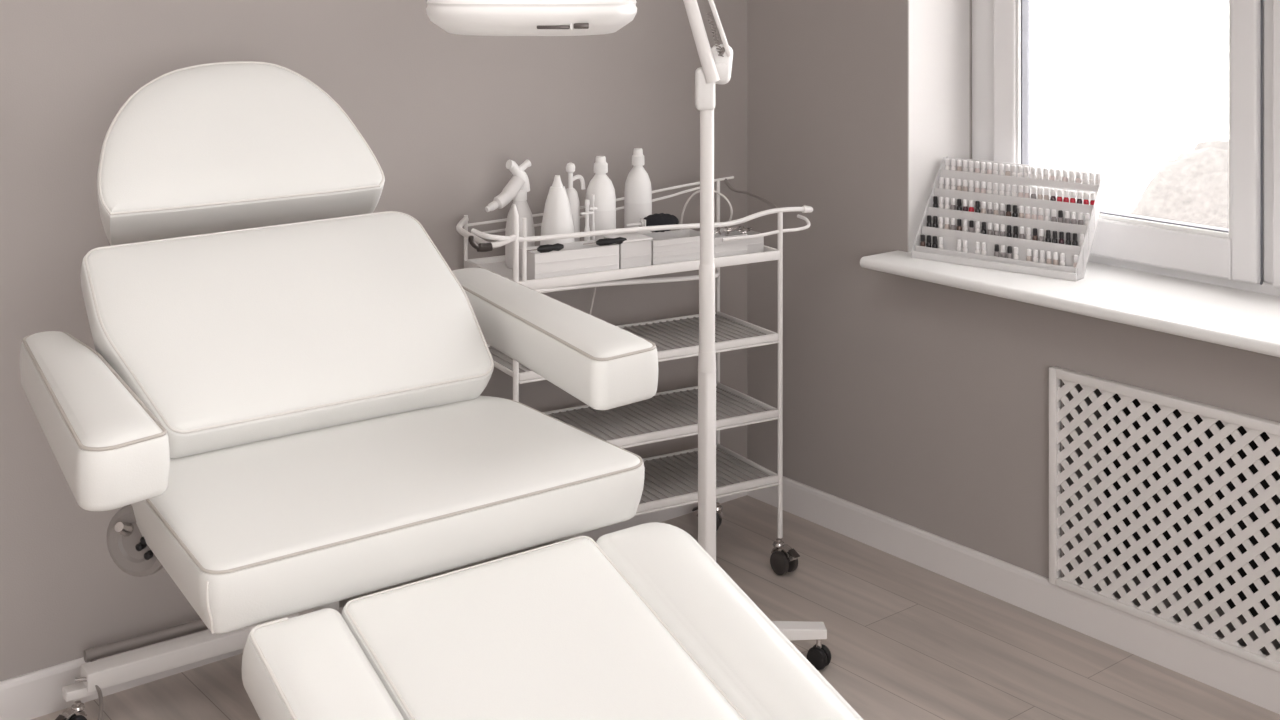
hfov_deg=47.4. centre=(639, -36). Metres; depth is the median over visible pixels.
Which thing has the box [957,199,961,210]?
nail polish
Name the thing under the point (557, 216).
squeeze bottle
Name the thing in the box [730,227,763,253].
organizer box
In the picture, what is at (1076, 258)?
nail polish
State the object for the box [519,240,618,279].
organizer box
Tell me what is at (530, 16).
lamp
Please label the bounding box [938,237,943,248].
nail polish
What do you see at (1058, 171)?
nail polish
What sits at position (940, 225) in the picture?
nail polish
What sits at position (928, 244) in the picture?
nail polish
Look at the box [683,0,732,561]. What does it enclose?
lamp
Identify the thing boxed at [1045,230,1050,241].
nail polish
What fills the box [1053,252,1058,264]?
nail polish
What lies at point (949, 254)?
rack
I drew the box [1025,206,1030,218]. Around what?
nail polish
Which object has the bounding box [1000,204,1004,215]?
nail polish
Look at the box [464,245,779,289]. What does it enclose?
tray
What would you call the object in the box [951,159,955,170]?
nail polish
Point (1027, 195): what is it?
nail polish
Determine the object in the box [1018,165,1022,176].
nail polish
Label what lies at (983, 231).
nail polish
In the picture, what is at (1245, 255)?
window
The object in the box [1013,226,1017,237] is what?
nail polish
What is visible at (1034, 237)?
nail polish
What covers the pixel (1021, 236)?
nail polish
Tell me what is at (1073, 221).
nail polish
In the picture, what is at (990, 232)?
nail polish
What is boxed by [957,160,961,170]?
nail polish
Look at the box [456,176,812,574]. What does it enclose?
trolley
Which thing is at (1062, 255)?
nail polish
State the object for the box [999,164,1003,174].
nail polish
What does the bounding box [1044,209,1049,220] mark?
nail polish
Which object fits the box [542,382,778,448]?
shelf
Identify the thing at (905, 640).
floor
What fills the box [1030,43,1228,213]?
sky
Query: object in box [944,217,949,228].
nail polish
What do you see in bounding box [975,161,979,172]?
nail polish
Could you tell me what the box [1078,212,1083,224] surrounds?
nail polish
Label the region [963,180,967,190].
nail polish
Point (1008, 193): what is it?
nail polish
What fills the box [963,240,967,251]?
nail polish
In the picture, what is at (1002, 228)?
nail polish
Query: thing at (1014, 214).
nail polish
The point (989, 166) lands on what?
nail polish
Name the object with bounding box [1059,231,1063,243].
nail polish
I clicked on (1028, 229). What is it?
nail polish
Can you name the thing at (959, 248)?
nail polish
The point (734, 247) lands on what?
organizer box
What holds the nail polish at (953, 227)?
on the rack
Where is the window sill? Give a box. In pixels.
[860,250,1279,356]
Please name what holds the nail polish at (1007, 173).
on the rack
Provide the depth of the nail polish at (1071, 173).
3.63 m
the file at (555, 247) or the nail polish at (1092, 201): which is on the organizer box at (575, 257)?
the file at (555, 247)
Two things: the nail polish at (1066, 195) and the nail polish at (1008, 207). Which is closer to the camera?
the nail polish at (1066, 195)
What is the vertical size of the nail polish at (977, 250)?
0.040 m
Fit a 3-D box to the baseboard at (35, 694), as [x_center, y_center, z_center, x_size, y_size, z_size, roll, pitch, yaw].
[-1.345,1.505,2.928,4.286,0.090,0.014,0,0,-39]
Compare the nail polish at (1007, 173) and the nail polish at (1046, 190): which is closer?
the nail polish at (1046, 190)
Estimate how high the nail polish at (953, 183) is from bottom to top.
0.040 m
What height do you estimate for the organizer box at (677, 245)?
0.070 m
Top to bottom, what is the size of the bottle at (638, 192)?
0.272 m
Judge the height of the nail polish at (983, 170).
0.040 m
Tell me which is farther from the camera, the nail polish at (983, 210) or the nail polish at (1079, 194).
the nail polish at (983, 210)
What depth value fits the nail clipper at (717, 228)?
3.70 m
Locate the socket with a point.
(704, 76)
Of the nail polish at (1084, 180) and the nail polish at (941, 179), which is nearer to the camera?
the nail polish at (1084, 180)
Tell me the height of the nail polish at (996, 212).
0.040 m
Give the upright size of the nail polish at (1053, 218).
0.040 m
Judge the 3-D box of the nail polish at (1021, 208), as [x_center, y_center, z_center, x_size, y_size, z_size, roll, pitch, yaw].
[0.955,0.623,3.650,0.014,0.040,0.014,0,0,-4]
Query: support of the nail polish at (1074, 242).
on the rack
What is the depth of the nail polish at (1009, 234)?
3.63 m
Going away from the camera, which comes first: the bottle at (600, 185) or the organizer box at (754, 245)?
the bottle at (600, 185)
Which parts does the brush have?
handle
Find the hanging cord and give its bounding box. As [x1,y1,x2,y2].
[590,287,595,314]
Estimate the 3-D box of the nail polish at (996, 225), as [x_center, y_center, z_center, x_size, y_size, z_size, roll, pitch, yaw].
[0.894,0.669,3.658,0.014,0.040,0.014,0,0,17]
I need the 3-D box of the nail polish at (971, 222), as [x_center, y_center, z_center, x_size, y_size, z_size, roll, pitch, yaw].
[0.842,0.669,3.702,0.014,0.040,0.014,0,0,-43]
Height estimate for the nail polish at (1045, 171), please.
0.040 m
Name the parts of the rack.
panel, panel, panel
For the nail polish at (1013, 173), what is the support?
on the rack
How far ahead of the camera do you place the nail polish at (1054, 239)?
3.55 m
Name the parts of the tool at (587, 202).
handle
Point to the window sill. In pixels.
(1247, 320)
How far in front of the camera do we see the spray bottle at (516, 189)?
3.57 m
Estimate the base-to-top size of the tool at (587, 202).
0.165 m
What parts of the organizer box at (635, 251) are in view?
lid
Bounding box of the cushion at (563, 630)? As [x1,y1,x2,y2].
[341,538,742,719]
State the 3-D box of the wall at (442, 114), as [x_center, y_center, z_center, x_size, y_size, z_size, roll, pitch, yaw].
[-1.230,0.200,3.108,4.720,2.900,0.120,0,0,-39]
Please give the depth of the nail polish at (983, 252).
3.64 m
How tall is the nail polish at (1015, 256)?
0.040 m
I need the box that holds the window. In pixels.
[972,0,1279,295]
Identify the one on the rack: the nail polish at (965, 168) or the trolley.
the nail polish at (965, 168)
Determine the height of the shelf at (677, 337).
0.024 m
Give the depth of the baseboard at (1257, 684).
3.49 m
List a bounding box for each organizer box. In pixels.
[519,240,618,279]
[603,232,652,268]
[643,229,699,264]
[699,228,746,257]
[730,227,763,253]
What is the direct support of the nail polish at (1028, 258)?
on the rack
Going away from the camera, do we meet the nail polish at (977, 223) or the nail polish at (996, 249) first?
the nail polish at (996, 249)
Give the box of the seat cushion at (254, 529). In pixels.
[131,396,644,633]
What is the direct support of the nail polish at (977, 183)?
on the rack
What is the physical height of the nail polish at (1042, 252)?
0.040 m
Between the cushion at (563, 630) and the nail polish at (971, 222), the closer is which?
the cushion at (563, 630)
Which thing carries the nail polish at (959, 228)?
on the rack
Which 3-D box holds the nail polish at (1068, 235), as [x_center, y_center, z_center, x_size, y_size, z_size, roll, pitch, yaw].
[1.039,0.669,3.537,0.014,0.040,0.014,0,0,29]
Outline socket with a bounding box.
[695,67,714,110]
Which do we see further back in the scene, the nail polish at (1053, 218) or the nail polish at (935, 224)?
the nail polish at (935, 224)
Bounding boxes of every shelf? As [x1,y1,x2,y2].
[487,311,778,383]
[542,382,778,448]
[634,444,778,515]
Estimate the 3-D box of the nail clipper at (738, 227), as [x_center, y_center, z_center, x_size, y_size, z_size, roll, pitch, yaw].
[0.240,0.674,3.725,0.054,0.013,0.030,0,0,4]
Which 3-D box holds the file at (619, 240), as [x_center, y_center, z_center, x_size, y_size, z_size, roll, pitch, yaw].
[-0.085,0.664,3.497,0.115,0.017,0.017,0,0,-28]
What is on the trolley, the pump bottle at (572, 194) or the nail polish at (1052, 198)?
the pump bottle at (572, 194)
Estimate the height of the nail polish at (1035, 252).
0.040 m
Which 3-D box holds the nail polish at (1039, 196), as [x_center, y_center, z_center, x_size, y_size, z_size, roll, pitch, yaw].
[1.002,0.578,3.654,0.014,0.040,0.014,0,0,44]
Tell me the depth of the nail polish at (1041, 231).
3.58 m
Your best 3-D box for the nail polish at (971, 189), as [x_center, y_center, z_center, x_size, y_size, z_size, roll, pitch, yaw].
[0.858,0.578,3.775,0.014,0.040,0.014,0,0,28]
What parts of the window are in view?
sash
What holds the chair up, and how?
on the floor
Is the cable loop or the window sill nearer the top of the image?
the cable loop
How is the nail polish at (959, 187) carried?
on the rack
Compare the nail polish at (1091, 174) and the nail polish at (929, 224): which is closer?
the nail polish at (1091, 174)
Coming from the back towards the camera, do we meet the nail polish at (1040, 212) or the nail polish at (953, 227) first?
the nail polish at (953, 227)
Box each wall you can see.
[0,0,746,680]
[747,0,1279,654]
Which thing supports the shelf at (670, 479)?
attached to the trolley
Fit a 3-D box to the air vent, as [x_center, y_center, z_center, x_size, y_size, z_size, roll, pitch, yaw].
[1.272,1.205,3.083,0.022,0.510,0.950,0,0,-39]
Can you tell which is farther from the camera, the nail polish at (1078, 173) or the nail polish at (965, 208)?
the nail polish at (965, 208)
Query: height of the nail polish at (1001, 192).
0.040 m
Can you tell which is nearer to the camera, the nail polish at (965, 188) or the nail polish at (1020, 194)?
the nail polish at (1020, 194)
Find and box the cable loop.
[680,190,732,229]
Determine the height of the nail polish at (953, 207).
0.040 m
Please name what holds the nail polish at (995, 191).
on the rack
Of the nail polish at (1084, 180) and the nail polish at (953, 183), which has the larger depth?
the nail polish at (953, 183)
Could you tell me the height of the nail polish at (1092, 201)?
0.040 m
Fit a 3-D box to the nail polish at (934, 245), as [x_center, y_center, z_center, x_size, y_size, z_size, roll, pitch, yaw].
[0.755,0.714,3.732,0.014,0.040,0.014,0,0,14]
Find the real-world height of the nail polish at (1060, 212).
0.040 m
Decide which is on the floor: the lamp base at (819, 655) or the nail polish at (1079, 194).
the lamp base at (819, 655)
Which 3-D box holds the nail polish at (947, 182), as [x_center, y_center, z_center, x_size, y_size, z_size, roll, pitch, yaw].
[0.805,0.578,3.819,0.014,0.040,0.014,0,0,25]
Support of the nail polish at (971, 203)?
on the rack
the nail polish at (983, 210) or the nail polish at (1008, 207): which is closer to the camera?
the nail polish at (1008, 207)
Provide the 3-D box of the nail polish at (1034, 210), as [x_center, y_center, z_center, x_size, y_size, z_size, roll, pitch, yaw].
[0.981,0.623,3.628,0.014,0.040,0.014,0,0,38]
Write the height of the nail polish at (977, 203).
0.040 m
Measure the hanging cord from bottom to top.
0.197 m
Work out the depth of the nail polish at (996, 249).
3.62 m
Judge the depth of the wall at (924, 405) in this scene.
3.85 m
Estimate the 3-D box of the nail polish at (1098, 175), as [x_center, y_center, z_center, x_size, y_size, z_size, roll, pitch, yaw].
[1.129,0.532,3.591,0.014,0.040,0.014,0,0,15]
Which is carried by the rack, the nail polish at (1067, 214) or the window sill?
the nail polish at (1067, 214)
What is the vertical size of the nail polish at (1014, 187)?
0.040 m
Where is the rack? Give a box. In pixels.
[912,157,1106,280]
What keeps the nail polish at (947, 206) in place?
on the rack
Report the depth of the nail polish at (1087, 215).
3.54 m
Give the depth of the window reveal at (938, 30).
3.87 m
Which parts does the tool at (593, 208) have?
handle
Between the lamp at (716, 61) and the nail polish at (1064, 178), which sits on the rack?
the nail polish at (1064, 178)
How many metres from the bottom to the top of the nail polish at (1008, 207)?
0.040 m
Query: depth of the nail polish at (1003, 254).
3.61 m
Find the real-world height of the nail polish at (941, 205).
0.040 m
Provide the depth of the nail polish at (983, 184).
3.75 m
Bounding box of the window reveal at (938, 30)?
[908,0,969,251]
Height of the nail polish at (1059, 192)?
0.040 m
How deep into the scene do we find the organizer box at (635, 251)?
3.54 m
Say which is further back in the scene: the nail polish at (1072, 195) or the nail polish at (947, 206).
the nail polish at (947, 206)
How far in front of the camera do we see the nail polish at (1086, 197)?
3.57 m
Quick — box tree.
[1129,140,1228,228]
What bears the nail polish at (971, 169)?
on the rack
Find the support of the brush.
on the organizer box at (635, 251)
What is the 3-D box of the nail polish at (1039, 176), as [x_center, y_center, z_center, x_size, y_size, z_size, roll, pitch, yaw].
[1.010,0.532,3.690,0.014,0.040,0.014,0,0,31]
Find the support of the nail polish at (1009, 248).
on the rack
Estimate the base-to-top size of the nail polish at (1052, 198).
0.040 m
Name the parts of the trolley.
post, handle, post, rail, shelf panel, rail, shelf panel, shelf panel, post, rail, handle, post, brake lever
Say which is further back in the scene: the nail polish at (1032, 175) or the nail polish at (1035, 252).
the nail polish at (1032, 175)
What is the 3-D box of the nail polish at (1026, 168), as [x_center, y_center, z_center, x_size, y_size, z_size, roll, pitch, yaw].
[0.984,0.532,3.712,0.014,0.040,0.014,0,0,9]
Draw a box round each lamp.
[426,0,636,35]
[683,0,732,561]
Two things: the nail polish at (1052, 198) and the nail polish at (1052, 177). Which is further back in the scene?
the nail polish at (1052, 177)
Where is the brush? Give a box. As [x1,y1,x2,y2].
[626,213,678,231]
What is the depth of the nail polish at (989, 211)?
3.70 m
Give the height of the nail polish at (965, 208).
0.040 m
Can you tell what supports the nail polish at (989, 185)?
on the rack
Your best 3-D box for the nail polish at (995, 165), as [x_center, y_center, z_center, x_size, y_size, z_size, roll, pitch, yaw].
[0.918,0.532,3.767,0.014,0.040,0.014,0,0,31]
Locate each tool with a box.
[580,199,593,240]
[589,194,596,239]
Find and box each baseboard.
[0,492,746,719]
[747,473,1279,713]
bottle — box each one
[485,159,534,268]
[540,175,574,244]
[566,163,584,241]
[585,156,615,239]
[624,148,651,233]
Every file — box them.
[527,243,563,252]
[583,237,626,245]
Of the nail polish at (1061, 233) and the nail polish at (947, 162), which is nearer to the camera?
the nail polish at (1061, 233)
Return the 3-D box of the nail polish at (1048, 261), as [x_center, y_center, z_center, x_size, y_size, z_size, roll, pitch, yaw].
[0.991,0.714,3.534,0.014,0.040,0.014,0,0,33]
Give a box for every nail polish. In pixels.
[920,234,925,246]
[926,235,931,246]
[927,215,931,226]
[932,216,937,227]
[932,236,937,247]
[933,196,937,207]
[938,217,943,228]
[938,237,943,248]
[939,177,943,188]
[939,197,943,207]
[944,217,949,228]
[945,159,949,169]
[945,178,949,188]
[945,197,949,208]
[950,218,955,229]
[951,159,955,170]
[951,178,955,189]
[951,198,955,209]
[956,239,961,251]
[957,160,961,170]
[957,179,961,190]
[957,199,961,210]
[957,219,961,230]
[963,160,967,171]
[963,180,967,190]
[963,199,967,210]
[963,220,967,231]
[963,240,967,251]
[969,161,973,171]
[969,180,973,191]
[969,200,973,211]
[969,220,973,231]
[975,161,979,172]
[975,181,979,192]
[975,201,979,212]
[975,221,979,232]
[975,242,980,253]
[981,162,985,173]
[981,182,985,192]
[981,201,985,212]
[981,222,986,233]
[981,243,986,254]
[987,163,991,173]
[987,182,991,193]
[987,202,992,213]
[987,223,992,234]
[993,163,997,174]
[993,183,998,194]
[993,203,998,214]
[994,223,998,235]
[994,244,998,256]
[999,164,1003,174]
[999,183,1004,194]
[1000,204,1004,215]
[1000,224,1005,236]
[1000,245,1005,257]
[1005,164,1009,175]
[1006,184,1010,195]
[1006,204,1010,215]
[1006,225,1011,236]
[1007,246,1011,258]
[1011,165,1016,176]
[1012,185,1016,196]
[1012,205,1017,216]
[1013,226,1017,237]
[1013,247,1018,259]
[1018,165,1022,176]
[1018,185,1023,196]
[1019,206,1023,217]
[1019,226,1024,238]
[1024,166,1028,177]
[1024,186,1029,197]
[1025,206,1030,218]
[1026,227,1030,239]
[1026,249,1031,260]
[1030,167,1035,178]
[1031,187,1035,198]
[1031,207,1036,219]
[1032,228,1037,240]
[1033,249,1038,261]
[1037,167,1041,178]
[1037,187,1042,199]
[1038,208,1043,219]
[1039,229,1043,241]
[1039,250,1044,262]
[1043,168,1047,179]
[1044,188,1048,199]
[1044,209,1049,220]
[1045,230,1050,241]
[1046,251,1051,263]
[1049,168,1054,179]
[1050,189,1055,200]
[1051,209,1056,221]
[1052,231,1057,242]
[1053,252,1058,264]
[1056,169,1060,180]
[1057,189,1061,201]
[1058,210,1062,222]
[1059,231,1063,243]
[1060,253,1064,265]
[1062,170,1067,181]
[1063,190,1068,201]
[1064,211,1069,222]
[1065,232,1070,244]
[1069,170,1074,181]
[1070,191,1075,202]
[1071,212,1076,223]
[1072,233,1077,245]
[1073,255,1078,267]
[1075,171,1080,182]
[1077,192,1081,203]
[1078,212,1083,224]
[1079,234,1083,245]
[1082,172,1087,183]
[1083,192,1088,204]
[1085,213,1089,225]
[1089,172,1093,183]
[1090,193,1094,204]
[1095,173,1100,184]
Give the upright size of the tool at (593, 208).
0.175 m
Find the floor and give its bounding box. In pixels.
[31,495,1279,719]
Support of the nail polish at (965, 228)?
on the rack
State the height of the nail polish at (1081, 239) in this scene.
0.040 m
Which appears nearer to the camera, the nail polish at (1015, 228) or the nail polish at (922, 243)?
the nail polish at (1015, 228)
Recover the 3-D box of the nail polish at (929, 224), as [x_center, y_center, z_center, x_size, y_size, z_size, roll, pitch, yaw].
[0.750,0.669,3.780,0.014,0.040,0.014,0,0,9]
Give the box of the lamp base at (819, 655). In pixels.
[772,621,830,669]
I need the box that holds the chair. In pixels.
[20,61,863,719]
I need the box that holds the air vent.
[1049,366,1279,671]
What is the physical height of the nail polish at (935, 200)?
0.040 m
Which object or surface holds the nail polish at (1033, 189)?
on the rack

